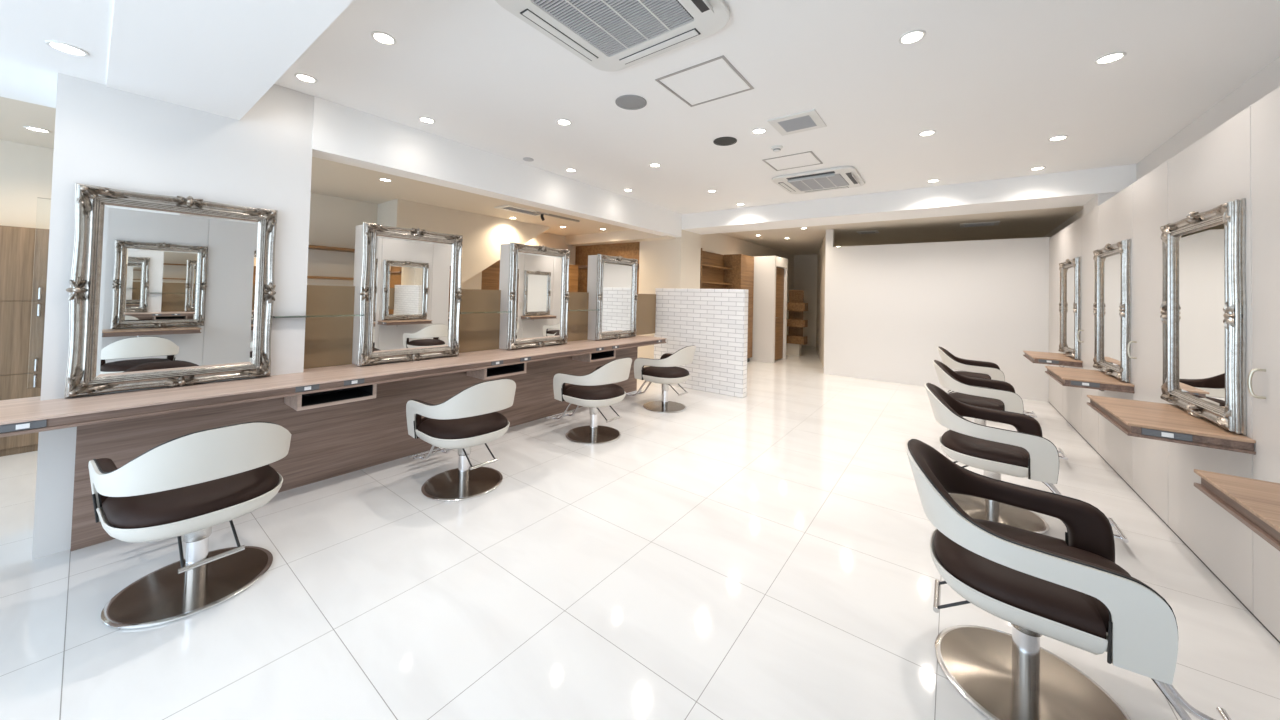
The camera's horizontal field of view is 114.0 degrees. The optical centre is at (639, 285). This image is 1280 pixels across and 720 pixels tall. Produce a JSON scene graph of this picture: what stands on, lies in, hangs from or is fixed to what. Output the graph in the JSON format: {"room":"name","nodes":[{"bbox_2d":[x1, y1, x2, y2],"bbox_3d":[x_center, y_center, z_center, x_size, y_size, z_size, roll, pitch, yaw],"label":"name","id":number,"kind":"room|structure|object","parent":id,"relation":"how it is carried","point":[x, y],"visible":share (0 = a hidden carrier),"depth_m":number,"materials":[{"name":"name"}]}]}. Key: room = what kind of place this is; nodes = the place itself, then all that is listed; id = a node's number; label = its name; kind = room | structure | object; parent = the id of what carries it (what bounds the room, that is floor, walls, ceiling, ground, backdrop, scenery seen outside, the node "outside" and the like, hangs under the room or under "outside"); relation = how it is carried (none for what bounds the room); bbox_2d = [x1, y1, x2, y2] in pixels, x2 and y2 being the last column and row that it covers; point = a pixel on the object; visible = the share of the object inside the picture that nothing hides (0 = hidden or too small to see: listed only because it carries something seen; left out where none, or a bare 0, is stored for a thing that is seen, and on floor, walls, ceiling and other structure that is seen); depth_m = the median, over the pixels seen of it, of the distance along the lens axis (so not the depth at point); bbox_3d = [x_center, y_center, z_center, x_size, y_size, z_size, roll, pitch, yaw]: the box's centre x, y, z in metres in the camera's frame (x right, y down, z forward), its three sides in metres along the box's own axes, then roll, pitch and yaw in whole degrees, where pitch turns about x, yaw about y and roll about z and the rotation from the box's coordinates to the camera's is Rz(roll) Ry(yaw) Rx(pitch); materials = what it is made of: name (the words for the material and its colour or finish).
{"room":"salon","nodes":[
{"label":"salon","id":0,"kind":"room"},
{"bbox_2d":[32,73,313,559],"bbox_3d":[-2.974,0.004,2.766,0.480,2.860,1.100,1,-1,37],"label":"pillar","id":1,"kind":"structure","parent":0,"point":[107,137],"depth_m":2.49,"materials":[{"name":"white paint"}]},
{"bbox_2d":[27,197,50,388],"bbox_3d":[-3.523,0.039,2.446,0.030,1.110,0.055,1,-1,37],"label":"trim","id":2,"kind":"structure","parent":1,"relation":"attached to","point":[43,204],"depth_m":2.43,"materials":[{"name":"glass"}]},
{"bbox_2d":[0,0,352,119],"bbox_3d":[-1.722,-1.291,0.109,6.300,0.318,3.125,1,-1,37],"label":"ceiling","id":3,"kind":"structure","parent":0,"point":[218,57],"depth_m":1.92,"materials":[{"name":"white paint"}]},
{"bbox_2d":[45,40,88,55],"bbox_3d":[-2.712,-1.124,1.971,0.124,0.006,0.124,1,-1,37],"label":"recessed light","id":4,"kind":"object","parent":3,"relation":"in","point":[67,48],"visible":1,"depth_m":1.97,"materials":[{"name":"white"}]},
{"bbox_2d":[0,140,575,285],"bbox_3d":[-4.057,0.136,5.395,0.130,2.650,8.850,1,-1,37],"label":"wall","id":5,"kind":"structure","parent":0,"point":[26,171],"depth_m":5.23,"materials":[{"name":"beige paint"}]},
{"bbox_2d":[307,276,353,279],"bbox_3d":[-4.018,-0.105,5.087,0.300,0.030,1.490,1,-1,37],"label":"wall ledge","id":6,"kind":"object","parent":5,"relation":"attached to","point":[308,277],"visible":0.16,"depth_m":5.12,"materials":[{"name":"brown wood"}]},
{"bbox_2d":[308,245,354,252],"bbox_3d":[-4.009,-0.475,5.094,0.300,0.030,1.490,1,-1,37],"label":"wall ledge","id":7,"kind":"object","parent":5,"relation":"attached to","point":[316,247],"visible":0.16,"depth_m":5.17,"materials":[{"name":"brown wood"}]},
{"bbox_2d":[0,96,632,235],"bbox_3d":[-3.388,-1.204,4.880,3.300,0.100,8.750,1,-1,37],"label":"ceiling","id":8,"kind":"structure","parent":0,"point":[329,178],"depth_m":4.86,"materials":[{"name":"beige paint"}]},
{"bbox_2d":[23,126,50,132],"bbox_3d":[-4.688,-1.216,3.236,0.124,0.006,0.124,1,-1,37],"label":"recessed light","id":9,"kind":"object","parent":8,"relation":"in","point":[26,127],"visible":1,"depth_m":3.23,"materials":[{"name":"white"}]},
{"bbox_2d":[494,205,548,215],"bbox_3d":[-1.697,-1.084,6.013,0.320,0.013,0.720,1,-1,37],"label":"ceiling vent","id":10,"kind":"object","parent":8,"relation":"in","point":[511,208],"visible":0.94,"depth_m":5.94,"materials":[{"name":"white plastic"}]},
{"bbox_2d":[501,207,540,215],"bbox_3d":[-1.697,-1.081,6.013,0.200,0.008,0.596,1,-1,37],"label":"grille","id":11,"kind":"object","parent":10,"relation":"attached to","point":[518,210],"depth_m":6.00,"materials":[{"name":"plastic"}]},
{"bbox_2d":[533,212,579,221],"bbox_3d":[-1.253,-1.012,6.365,0.069,0.121,0.900,1,-1,37],"label":"track light","id":12,"kind":"object","parent":8,"relation":"attached to","point":[542,214],"visible":1,"depth_m":6.32,"materials":[{"name":"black metal"}]},
{"bbox_2d":[377,200,393,226],"bbox_3d":[-3.460,0.171,5.665,0.500,2.620,0.100,1,-1,37],"label":"wall","id":13,"kind":"structure","parent":0,"point":[385,210],"depth_m":5.63,"materials":[{"name":"beige paint"}]},
{"bbox_2d":[393,199,550,288],"bbox_3d":[-2.465,0.211,6.473,0.120,2.620,2.590,1,-1,37],"label":"wall","id":14,"kind":"structure","parent":0,"point":[483,235],"depth_m":6.24,"materials":[{"name":"beige paint"}]},
{"bbox_2d":[462,271,481,289],"bbox_3d":[-2.741,0.604,6.468,0.250,1.820,0.405,1,-1,37],"label":"wall","id":15,"kind":"structure","parent":0,"point":[474,282],"depth_m":6.47,"materials":[{"name":"beige paint"}]},
{"bbox_2d":[312,96,681,236],"bbox_3d":[-0.936,-1.131,5.236,0.230,0.393,5.230,1,-1,37],"label":"beam","id":16,"kind":"structure","parent":0,"point":[343,134],"depth_m":4.01,"materials":[{"name":"white paint"}]},
{"bbox_2d":[575,242,639,293],"bbox_3d":[-0.686,0.382,8.339,1.720,2.440,0.080,1,-1,37],"label":"wall","id":17,"kind":"structure","parent":0,"point":[630,250],"depth_m":8.42,"materials":[{"name":"brown wood"}]},
{"bbox_2d":[565,230,675,245],"bbox_3d":[-0.448,-0.945,7.973,2.520,0.210,0.300,1,-1,37],"label":"beam","id":18,"kind":"structure","parent":0,"point":[626,236],"depth_m":7.87,"materials":[{"name":"beige paint"}]},
{"bbox_2d":[0,345,1279,719],"bbox_3d":[1.167,1.655,6.226,9.000,0.100,16.950,1,-1,37],"label":"floor","id":19,"kind":"structure","parent":0,"point":[764,554],"depth_m":2.02,"materials":[{"name":"tile"}]},
{"bbox_2d":[0,225,40,456],"bbox_3d":[-5.650,0.430,2.939,0.274,1.885,1.730,1,-1,37],"label":"tall cabinet","id":20,"kind":"object","parent":19,"relation":"on","point":[17,244],"visible":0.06,"depth_m":3.44,"materials":[{"name":"brown wood"}]},
{"bbox_2d":[88,421,290,628],"bbox_3d":[-2.228,1.023,2.080,0.995,0.831,0.635,1,-1,34],"label":"chair","id":21,"kind":"object","parent":19,"relation":"on","point":[187,485],"visible":1,"depth_m":1.85,"materials":[{"name":"grey plastic"}]},
{"bbox_2d":[102,464,278,528],"bbox_3d":[-2.147,0.982,2.028,0.588,0.105,0.561,1,-1,34],"label":"seat cushion","id":22,"kind":"object","parent":21,"relation":"on","point":[196,505],"depth_m":1.85,"materials":[{"name":"black leather"}]},
{"bbox_2d":[0,335,666,550],"bbox_3d":[-2.060,1.058,3.337,0.600,0.820,7.320,1,-1,37],"label":"counter","id":23,"kind":"object","parent":19,"relation":"on","point":[340,419],"depth_m":3.01,"materials":[{"name":"brown wood"}]},
{"bbox_2d":[16,423,29,429],"bbox_3d":[-2.790,0.635,1.881,0.004,0.022,0.036,1,-1,37],"label":"socket","id":24,"kind":"object","parent":23,"relation":"attached to","point":[19,426],"depth_m":1.88,"materials":[{"name":"white plastic"}]},
{"bbox_2d":[64,183,277,397],"bbox_3d":[-2.791,0.031,2.552,0.062,1.173,0.858,1,-1,37],"label":"wall mirror","id":25,"kind":"object","parent":23,"relation":"on","point":[165,291],"visible":1,"depth_m":2.49,"materials":[{"name":"silver metal"}]},
{"bbox_2d":[304,285,354,368],"bbox_3d":[-2.488,0.322,3.325,0.070,0.650,0.398,1,-1,37],"label":"screen","id":26,"kind":"object","parent":23,"relation":"on","point":[328,340],"visible":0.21,"depth_m":3.30,"materials":[{"name":"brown glass"}]},
{"bbox_2d":[284,384,376,410],"bbox_3d":[-2.232,0.767,3.014,0.300,0.124,0.470,1,-1,37],"label":"drawer","id":27,"kind":"object","parent":23,"relation":"on","point":[340,396],"depth_m":2.99,"materials":[{"name":"brown wood"}]},
{"bbox_2d":[0,335,666,424],"bbox_3d":[-2.050,0.655,3.345,0.600,0.014,7.320,1,-1,37],"label":"countertop","id":28,"kind":"structure","parent":23,"relation":"on","point":[12,411],"depth_m":2.63,"materials":[{"name":"brown wood"}]},
{"bbox_2d":[352,224,446,364],"bbox_3d":[-2.067,0.082,3.725,0.188,1.143,0.810,1,-1,37],"label":"box","id":29,"kind":"object","parent":23,"relation":"on","point":[358,234],"visible":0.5,"depth_m":3.40,"materials":[{"name":"grey"}]},
{"bbox_2d":[357,222,462,365],"bbox_3d":[-1.968,0.073,3.646,0.062,1.173,0.858,1,-1,37],"label":"wall mirror","id":30,"kind":"object","parent":23,"relation":"on","point":[410,286],"visible":1,"depth_m":3.61,"materials":[{"name":"silver metal"}]},
{"bbox_2d":[273,314,363,317],"bbox_3d":[-2.380,0.224,3.104,0.063,0.010,0.543,1,-1,37],"label":"glass shelf","id":31,"kind":"object","parent":30,"relation":"attached to","point":[351,314],"visible":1,"depth_m":3.07,"materials":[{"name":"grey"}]},
{"bbox_2d":[459,289,500,352],"bbox_3d":[-1.731,0.361,4.331,0.070,0.650,0.660,1,-1,37],"label":"screen","id":32,"kind":"object","parent":23,"relation":"on","point":[477,331],"visible":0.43,"depth_m":4.34,"materials":[{"name":"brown glass"}]},
{"bbox_2d":[467,363,526,379],"bbox_3d":[-1.408,0.809,4.109,0.300,0.124,0.470,1,-1,37],"label":"drawer","id":33,"kind":"object","parent":23,"relation":"on","point":[502,371],"depth_m":4.07,"materials":[{"name":"brown wood"}]},
{"bbox_2d":[499,243,557,349],"bbox_3d":[-1.232,0.124,4.835,0.188,1.143,0.810,1,-1,37],"label":"box","id":34,"kind":"object","parent":23,"relation":"on","point":[505,248],"visible":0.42,"depth_m":4.51,"materials":[{"name":"grey"}]},
{"bbox_2d":[507,242,569,349],"bbox_3d":[-1.132,0.116,4.756,0.062,1.173,0.858,1,-1,37],"label":"wall mirror","id":35,"kind":"object","parent":23,"relation":"on","point":[538,290],"visible":1,"depth_m":4.73,"materials":[{"name":"silver metal"}]},
{"bbox_2d":[567,292,588,341],"bbox_3d":[-0.911,0.403,5.421,0.070,0.650,0.690,1,-1,37],"label":"screen","id":36,"kind":"object","parent":23,"relation":"on","point":[577,322],"visible":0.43,"depth_m":5.48,"materials":[{"name":"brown glass"}]},
{"bbox_2d":[572,350,615,361],"bbox_3d":[-0.573,0.852,5.219,0.300,0.124,0.470,1,-1,37],"label":"drawer","id":37,"kind":"object","parent":23,"relation":"on","point":[593,357],"depth_m":5.16,"materials":[{"name":"brown wood"}]},
{"bbox_2d":[587,255,622,339],"bbox_3d":[-0.406,0.167,5.933,0.188,1.143,0.810,1,-1,37],"label":"box","id":38,"kind":"object","parent":23,"relation":"on","point":[592,259],"visible":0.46,"depth_m":5.61,"materials":[{"name":"grey"}]},
{"bbox_2d":[595,254,637,340],"bbox_3d":[-0.306,0.158,5.854,0.062,1.173,0.858,1,-1,37],"label":"wall mirror","id":39,"kind":"object","parent":23,"relation":"on","point":[616,295],"visible":1,"depth_m":5.83,"materials":[{"name":"silver metal"}]},
{"bbox_2d":[636,294,655,334],"bbox_3d":[-0.018,0.448,6.607,0.070,0.650,0.880,1,-1,37],"label":"screen","id":40,"kind":"object","parent":23,"relation":"on","point":[646,303],"visible":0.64,"depth_m":6.70,"materials":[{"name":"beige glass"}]},
{"bbox_2d":[406,378,515,501],"bbox_3d":[-1.398,1.066,3.200,0.995,0.831,0.635,0,-1,39],"label":"chair","id":41,"kind":"object","parent":19,"relation":"on","point":[469,418],"visible":1,"depth_m":2.96,"materials":[{"name":"grey plastic"}]},
{"bbox_2d":[417,412,507,438],"bbox_3d":[-1.323,1.024,3.141,0.588,0.105,0.561,0,-1,39],"label":"seat cushion","id":42,"kind":"object","parent":41,"relation":"on","point":[492,425],"depth_m":2.96,"materials":[{"name":"black leather"}]},
{"bbox_2d":[481,260,577,291],"bbox_3d":[-2.019,0.553,7.539,0.315,2.000,2.150,1,-1,37],"label":"tall cabinet","id":43,"kind":"object","parent":19,"relation":"on","point":[490,275],"visible":0.09,"depth_m":6.82,"materials":[{"name":"brown wood"}]},
{"bbox_2d":[545,357,631,444],"bbox_3d":[-0.547,1.109,4.330,0.995,0.831,0.635,0,-1,39],"label":"chair","id":44,"kind":"object","parent":19,"relation":"on","point":[594,390],"visible":1,"depth_m":4.09,"materials":[{"name":"grey plastic"}]},
{"bbox_2d":[564,384,624,399],"bbox_3d":[-0.472,1.068,4.271,0.588,0.105,0.561,0,-1,39],"label":"seat cushion","id":45,"kind":"object","parent":44,"relation":"on","point":[571,391],"depth_m":4.09,"materials":[{"name":"black leather"}]},
{"bbox_2d":[625,345,695,412],"bbox_3d":[0.249,1.151,5.455,0.995,0.831,0.635,0,-1,38],"label":"chair","id":46,"kind":"object","parent":19,"relation":"on","point":[664,371],"visible":1,"depth_m":5.21,"materials":[{"name":"grey plastic"}]},
{"bbox_2d":[643,366,688,377],"bbox_3d":[0.325,1.110,5.397,0.588,0.105,0.561,0,-1,38],"label":"seat cushion","id":47,"kind":"object","parent":46,"relation":"on","point":[650,371],"depth_m":5.21,"materials":[{"name":"black leather"}]},
{"bbox_2d":[700,248,732,288],"bbox_3d":[1.459,0.470,8.412,0.220,2.330,1.380,1,-1,37],"label":"open shelf","id":48,"kind":"object","parent":19,"relation":"on","point":[712,268],"visible":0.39,"depth_m":8.55,"materials":[{"name":"brown wood"}]},
{"bbox_2d":[723,254,753,361],"bbox_3d":[2.179,0.509,9.215,0.395,2.360,0.730,1,-1,37],"label":"tall cabinet","id":49,"kind":"object","parent":19,"relation":"on","point":[741,276],"visible":0.53,"depth_m":9.03,"materials":[{"name":"brown wood"}]},
{"bbox_2d":[781,268,787,358],"bbox_3d":[3.430,0.654,9.936,0.140,2.160,0.065,1,-1,37],"label":"flank","id":50,"kind":"object","parent":19,"relation":"on","point":[785,269],"visible":0.64,"depth_m":9.89,"materials":[{"name":"white paint"}]},
{"bbox_2d":[775,267,783,359],"bbox_3d":[3.201,0.637,9.599,0.099,2.130,0.730,1,-1,37],"label":"door","id":51,"kind":"structure","parent":50,"relation":"attached to","point":[779,271],"depth_m":9.66,"materials":[{"name":"brown wood"}]},
{"bbox_2d":[786,290,807,355],"bbox_3d":[3.989,0.931,10.598,0.480,1.660,0.340,1,-1,37],"label":"shelf","id":52,"kind":"object","parent":19,"relation":"on","point":[796,306],"visible":0.82,"depth_m":10.55,"materials":[{"name":"brown wood"}]},
{"bbox_2d":[938,346,1036,417],"bbox_3d":[4.493,1.254,5.435,0.995,0.831,0.635,1,-1,37],"label":"chair","id":53,"kind":"object","parent":19,"relation":"on","point":[971,368],"visible":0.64,"depth_m":5.39,"materials":[{"name":"grey plastic"}]},
{"bbox_2d":[954,371,990,378],"bbox_3d":[4.418,1.211,5.493,0.588,0.105,0.561,1,-1,37],"label":"seat cushion","id":54,"kind":"object","parent":53,"relation":"on","point":[978,375],"depth_m":5.43,"materials":[{"name":"black leather"}]},
{"bbox_2d":[933,360,1067,459],"bbox_3d":[3.484,1.202,4.093,0.995,0.831,0.635,1,-1,37],"label":"chair","id":55,"kind":"object","parent":19,"relation":"on","point":[1002,396],"visible":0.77,"depth_m":4.05,"materials":[{"name":"grey plastic"}]},
{"bbox_2d":[949,392,1003,410],"bbox_3d":[3.409,1.160,4.152,0.588,0.105,0.561,1,-1,37],"label":"seat cushion","id":56,"kind":"object","parent":55,"relation":"on","point":[991,403],"depth_m":4.02,"materials":[{"name":"black leather"}]},
{"bbox_2d":[924,383,1128,542],"bbox_3d":[2.534,1.154,2.832,0.995,0.831,0.635,1,-1,37],"label":"chair","id":57,"kind":"object","parent":19,"relation":"on","point":[1023,452],"visible":0.96,"depth_m":2.77,"materials":[{"name":"grey plastic"}]},
{"bbox_2d":[942,430,1028,467],"bbox_3d":[2.459,1.111,2.889,0.588,0.105,0.561,1,-1,37],"label":"seat cushion","id":58,"kind":"object","parent":57,"relation":"on","point":[969,449],"depth_m":2.74,"materials":[{"name":"black leather"}]},
{"bbox_2d":[905,439,1230,719],"bbox_3d":[1.554,1.103,1.524,0.995,0.831,0.635,1,-1,37],"label":"chair","id":59,"kind":"object","parent":19,"relation":"on","point":[1073,591],"visible":1,"depth_m":1.50,"materials":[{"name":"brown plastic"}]},
{"bbox_2d":[934,519,1130,638],"bbox_3d":[1.479,1.061,1.582,0.588,0.105,0.561,1,-1,37],"label":"seat cushion","id":60,"kind":"object","parent":59,"relation":"on","point":[1011,593],"depth_m":1.45,"materials":[{"name":"black leather"}]},
{"bbox_2d":[1049,86,1279,640],"bbox_3d":[2.865,0.336,1.662,0.300,2.435,11.120,1,-1,37],"label":"wall panel","id":61,"kind":"object","parent":19,"relation":"on","point":[1239,159],"visible":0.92,"depth_m":2.45,"materials":[{"name":"grey paint"}]},
{"bbox_2d":[1023,351,1082,366],"bbox_3d":[4.947,0.898,5.017,0.400,0.121,0.845,1,-1,37],"label":"wall shelf","id":62,"kind":"object","parent":61,"relation":"attached to","point":[1049,358],"visible":0.87,"depth_m":4.78,"materials":[{"name":"brown wood"}]},
{"bbox_2d":[1058,256,1080,359],"bbox_3d":[5.143,0.257,4.989,0.062,1.173,0.858,1,-1,37],"label":"wall mirror","id":63,"kind":"object","parent":61,"relation":"attached to","point":[1070,270],"visible":1,"depth_m":4.95,"materials":[{"name":"silver metal"}]},
{"bbox_2d":[1045,366,1133,392],"bbox_3d":[3.967,0.848,3.715,0.400,0.121,0.845,1,-1,37],"label":"wall shelf","id":64,"kind":"object","parent":61,"relation":"attached to","point":[1071,377],"visible":0.98,"depth_m":3.49,"materials":[{"name":"brown wood"}]},
{"bbox_2d":[1093,239,1130,382],"bbox_3d":[4.163,0.207,3.687,0.062,1.173,0.858,1,-1,37],"label":"wall mirror","id":65,"kind":"object","parent":61,"relation":"attached to","point":[1112,263],"visible":0.99,"depth_m":3.64,"materials":[{"name":"silver metal"}]},
{"bbox_2d":[1049,402,1279,642],"bbox_3d":[2.726,1.546,1.721,0.016,0.011,11.120,1,-1,37],"label":"baseboard","id":66,"kind":"structure","parent":61,"relation":"attached to","point":[1049,402],"depth_m":2.43,"materials":[{"name":"grey"}]},
{"bbox_2d":[1087,395,1255,454],"bbox_3d":[2.984,0.798,2.410,0.400,0.121,0.845,1,-1,37],"label":"wall shelf","id":67,"kind":"object","parent":61,"relation":"attached to","point":[1135,418],"visible":0.99,"depth_m":2.20,"materials":[{"name":"brown wood"}]},
{"bbox_2d":[1160,198,1246,435],"bbox_3d":[3.180,0.157,2.381,0.062,1.173,0.858,1,-1,37],"label":"wall mirror","id":68,"kind":"object","parent":61,"relation":"attached to","point":[1203,307],"visible":1,"depth_m":2.29,"materials":[{"name":"silver metal"}]},
{"bbox_2d":[1194,469,1279,550],"bbox_3d":[2.026,0.749,1.136,0.400,0.121,0.845,1,-1,37],"label":"wall shelf","id":69,"kind":"object","parent":61,"relation":"attached to","point":[1255,503],"visible":1,"depth_m":1.38,"materials":[{"name":"brown wood"}]},
{"bbox_2d":[1247,369,1265,398],"bbox_3d":[2.836,0.448,1.913,0.049,0.138,0.015,0,-2,44],"label":"door pull","id":70,"kind":"object","parent":61,"relation":"attached to","point":[1249,380],"visible":1,"depth_m":1.92,"materials":[{"name":"silver metal"}]},
{"bbox_2d":[637,230,700,366],"bbox_3d":[0.544,0.190,7.784,0.910,2.860,0.700,1,-1,37],"label":"wall","id":71,"kind":"structure","parent":0,"point":[671,263],"depth_m":7.53,"materials":[{"name":"beige paint"}]},
{"bbox_2d":[654,288,747,397],"bbox_3d":[0.907,0.824,6.510,1.570,1.560,0.140,1,-1,37],"label":"partition wall","id":72,"kind":"structure","parent":0,"point":[715,321],"depth_m":6.32,"materials":[{"name":"white brick"}]},
{"bbox_2d":[701,233,793,334],"bbox_3d":[2.513,0.328,10.742,0.900,2.800,6.400,1,-1,37],"label":"wall","id":73,"kind":"structure","parent":0,"point":[718,243],"depth_m":9.78,"materials":[{"name":"beige paint"}]},
{"bbox_2d":[750,256,775,362],"bbox_3d":[2.659,0.516,9.492,0.840,2.380,0.090,1,-1,37],"label":"wall","id":74,"kind":"structure","parent":0,"point":[764,293],"depth_m":9.34,"materials":[{"name":"white paint"}]},
{"bbox_2d":[274,0,1279,214],"bbox_3d":[0.277,-1.420,2.163,5.580,0.120,8.800,1,-1,37],"label":"ceiling","id":75,"kind":"structure","parent":0,"point":[994,80],"depth_m":2.77,"materials":[{"name":"white paint"}]},
{"bbox_2d":[294,73,317,82],"bbox_3d":[-2.262,-1.406,2.818,0.124,0.006,0.124,1,-1,37],"label":"recessed light","id":76,"kind":"object","parent":75,"relation":"in","point":[303,77],"visible":1,"depth_m":2.81,"materials":[{"name":"white"}]},
{"bbox_2d":[371,31,396,44],"bbox_3d":[-1.444,-1.395,2.346,0.124,0.006,0.124,1,-1,37],"label":"recessed light","id":77,"kind":"object","parent":75,"relation":"in","point":[381,37],"visible":1,"depth_m":2.34,"materials":[{"name":"white plastic"}]},
{"bbox_2d":[556,119,571,125],"bbox_3d":[-0.628,-1.353,3.441,0.124,0.006,0.124,1,-1,37],"label":"recessed light","id":78,"kind":"object","parent":75,"relation":"in","point":[565,122],"visible":1,"depth_m":3.44,"materials":[{"name":"white"}]},
{"bbox_2d":[495,0,729,71],"bbox_3d":[-0.124,-1.339,2.023,0.890,0.068,0.890,1,-1,37],"label":"air conditioner","id":79,"kind":"object","parent":75,"relation":"attached to","point":[608,35],"visible":1,"depth_m":2.12,"materials":[{"name":"white plastic"}]},
{"bbox_2d":[531,0,693,55],"bbox_3d":[-0.124,-1.341,2.023,0.564,0.010,0.564,1,-1,37],"label":"grille","id":80,"kind":"object","parent":79,"relation":"attached to","point":[610,27],"depth_m":2.09,"materials":[{"name":"white plastic"}]},
{"bbox_2d":[615,95,646,109],"bbox_3d":[-0.066,-1.345,3.056,0.230,0.011,0.230,1,-1,37],"label":"ceiling speaker","id":81,"kind":"object","parent":75,"relation":"attached to","point":[631,102],"visible":1,"depth_m":3.04,"materials":[{"name":"grey"}]},
{"bbox_2d":[655,55,753,106],"bbox_3d":[0.435,-1.342,2.767,0.487,0.005,0.470,1,-1,37],"label":"access hatch","id":82,"kind":"object","parent":75,"relation":"attached to","point":[716,78],"visible":1,"depth_m":2.74,"materials":[{"name":"white paint"}]},
{"bbox_2d":[713,137,736,145],"bbox_3d":[0.773,-1.310,3.776,0.210,0.011,0.210,1,-1,37],"label":"ceiling speaker","id":83,"kind":"object","parent":75,"relation":"attached to","point":[722,141],"visible":1,"depth_m":3.76,"materials":[{"name":"grey"}]},
{"bbox_2d":[762,151,822,170],"bbox_3d":[1.578,-1.283,4.296,0.485,0.005,0.440,1,-1,37],"label":"access hatch","id":84,"kind":"object","parent":75,"relation":"attached to","point":[809,158],"visible":1,"depth_m":4.28,"materials":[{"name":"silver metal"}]},
{"bbox_2d":[767,109,826,135],"bbox_3d":[1.264,-1.306,3.343,0.360,0.013,0.360,1,-1,37],"label":"ceiling vent","id":85,"kind":"object","parent":75,"relation":"in","point":[810,119],"visible":1,"depth_m":3.32,"materials":[{"name":"white plastic"}]},
{"bbox_2d":[777,115,816,131],"bbox_3d":[1.264,-1.304,3.343,0.240,0.008,0.236,1,-1,37],"label":"grille","id":86,"kind":"object","parent":85,"relation":"attached to","point":[803,122],"depth_m":3.33,"materials":[{"name":"grey plastic"}]},
{"bbox_2d":[772,166,864,193],"bbox_3d":[2.128,-1.225,4.957,0.890,0.068,0.890,1,-1,37],"label":"air conditioner","id":87,"kind":"object","parent":75,"relation":"attached to","point":[842,177],"visible":1,"depth_m":4.84,"materials":[{"name":"grey plastic"}]},
{"bbox_2d":[789,174,848,190],"bbox_3d":[2.128,-1.228,4.957,0.564,0.010,0.564,1,-1,37],"label":"grille","id":88,"kind":"object","parent":87,"relation":"attached to","point":[839,180],"depth_m":4.97,"materials":[{"name":"white plastic"}]},
{"bbox_2d":[898,30,925,44],"bbox_3d":[1.454,-1.327,2.223,0.124,0.006,0.124,1,-1,37],"label":"recessed light","id":89,"kind":"object","parent":75,"relation":"in","point":[911,37],"visible":1,"depth_m":2.22,"materials":[{"name":"white"}]},
{"bbox_2d":[1094,52,1126,64],"bbox_3d":[2.675,-1.295,2.368,0.124,0.006,0.124,1,-1,37],"label":"recessed light","id":90,"kind":"object","parent":75,"relation":"in","point":[1112,57],"visible":1,"depth_m":2.37,"materials":[{"name":"white"}]},
{"bbox_2d":[776,256,787,267],"bbox_3d":[3.236,-0.547,9.662,0.140,0.220,0.810,1,-1,37],"label":"wall","id":91,"kind":"structure","parent":0,"point":[781,262],"depth_m":9.58,"materials":[{"name":"white paint"}]},
{"bbox_2d":[793,254,816,346],"bbox_3d":[6.718,0.449,11.674,6.700,2.800,0.150,1,-1,37],"label":"wall","id":92,"kind":"structure","parent":0,"point":[805,266],"depth_m":12.75,"materials":[{"name":"beige paint"}]},
{"bbox_2d":[816,234,825,368],"bbox_3d":[4.436,0.361,10.081,0.116,2.800,4.180,1,-1,21],"label":"wall","id":93,"kind":"structure","parent":0,"point":[820,317],"depth_m":9.91,"materials":[{"name":"beige paint"}]},
{"bbox_2d":[721,206,1083,254],"bbox_3d":[5.096,-1.087,9.417,6.600,0.100,7.300,1,-1,37],"label":"ceiling","id":94,"kind":"structure","parent":0,"point":[1036,223],"depth_m":8.07,"materials":[{"name":"beige paint"}]},
{"bbox_2d":[960,221,999,227],"bbox_3d":[5.841,-1.058,7.165,0.520,0.013,0.400,1,-1,37],"label":"ceiling vent","id":95,"kind":"object","parent":94,"relation":"in","point":[994,223],"visible":1,"depth_m":7.13,"materials":[{"name":"white plastic"}]},
{"bbox_2d":[964,223,994,226],"bbox_3d":[5.841,-1.055,7.165,0.400,0.008,0.276,1,-1,37],"label":"grille","id":96,"kind":"object","parent":95,"relation":"attached to","point":[978,224],"depth_m":7.15,"materials":[{"name":"grey plastic"}]},
{"bbox_2d":[682,164,1135,234],"bbox_3d":[3.098,-1.146,5.914,5.580,0.380,0.700,1,-1,37],"label":"ceiling beam","id":97,"kind":"structure","parent":0,"point":[1070,188],"depth_m":5.20,"materials":[{"name":"white paint"}]},
{"bbox_2d":[824,237,1050,401],"bbox_3d":[4.992,0.487,7.093,3.432,2.455,0.120,1,-1,37],"label":"wall","id":98,"kind":"structure","parent":0,"point":[889,308],"depth_m":7.03,"materials":[{"name":"white paint"}]},
{"bbox_2d":[826,229,833,246],"bbox_3d":[3.700,-0.925,8.105,0.130,0.345,0.102,1,-1,37],"label":"trim","id":99,"kind":"structure","parent":98,"relation":"on","point":[829,232],"depth_m":8.06,"materials":[{"name":"white paint"}]},
{"bbox_2d":[1084,192,1118,214],"bbox_3d":[4.982,0.231,4.443,0.240,2.860,0.600,1,-1,37],"label":"wall","id":100,"kind":"structure","parent":0,"point":[1098,199],"depth_m":4.35,"materials":[{"name":"white paint"}]},
{"bbox_2d":[1044,56,1279,236],"bbox_3d":[4.714,0.210,3.738,0.160,2.860,16.750,1,-1,37],"label":"wall","id":101,"kind":"structure","parent":0,"point":[1267,79],"depth_m":2.91,"materials":[{"name":"white paint"}]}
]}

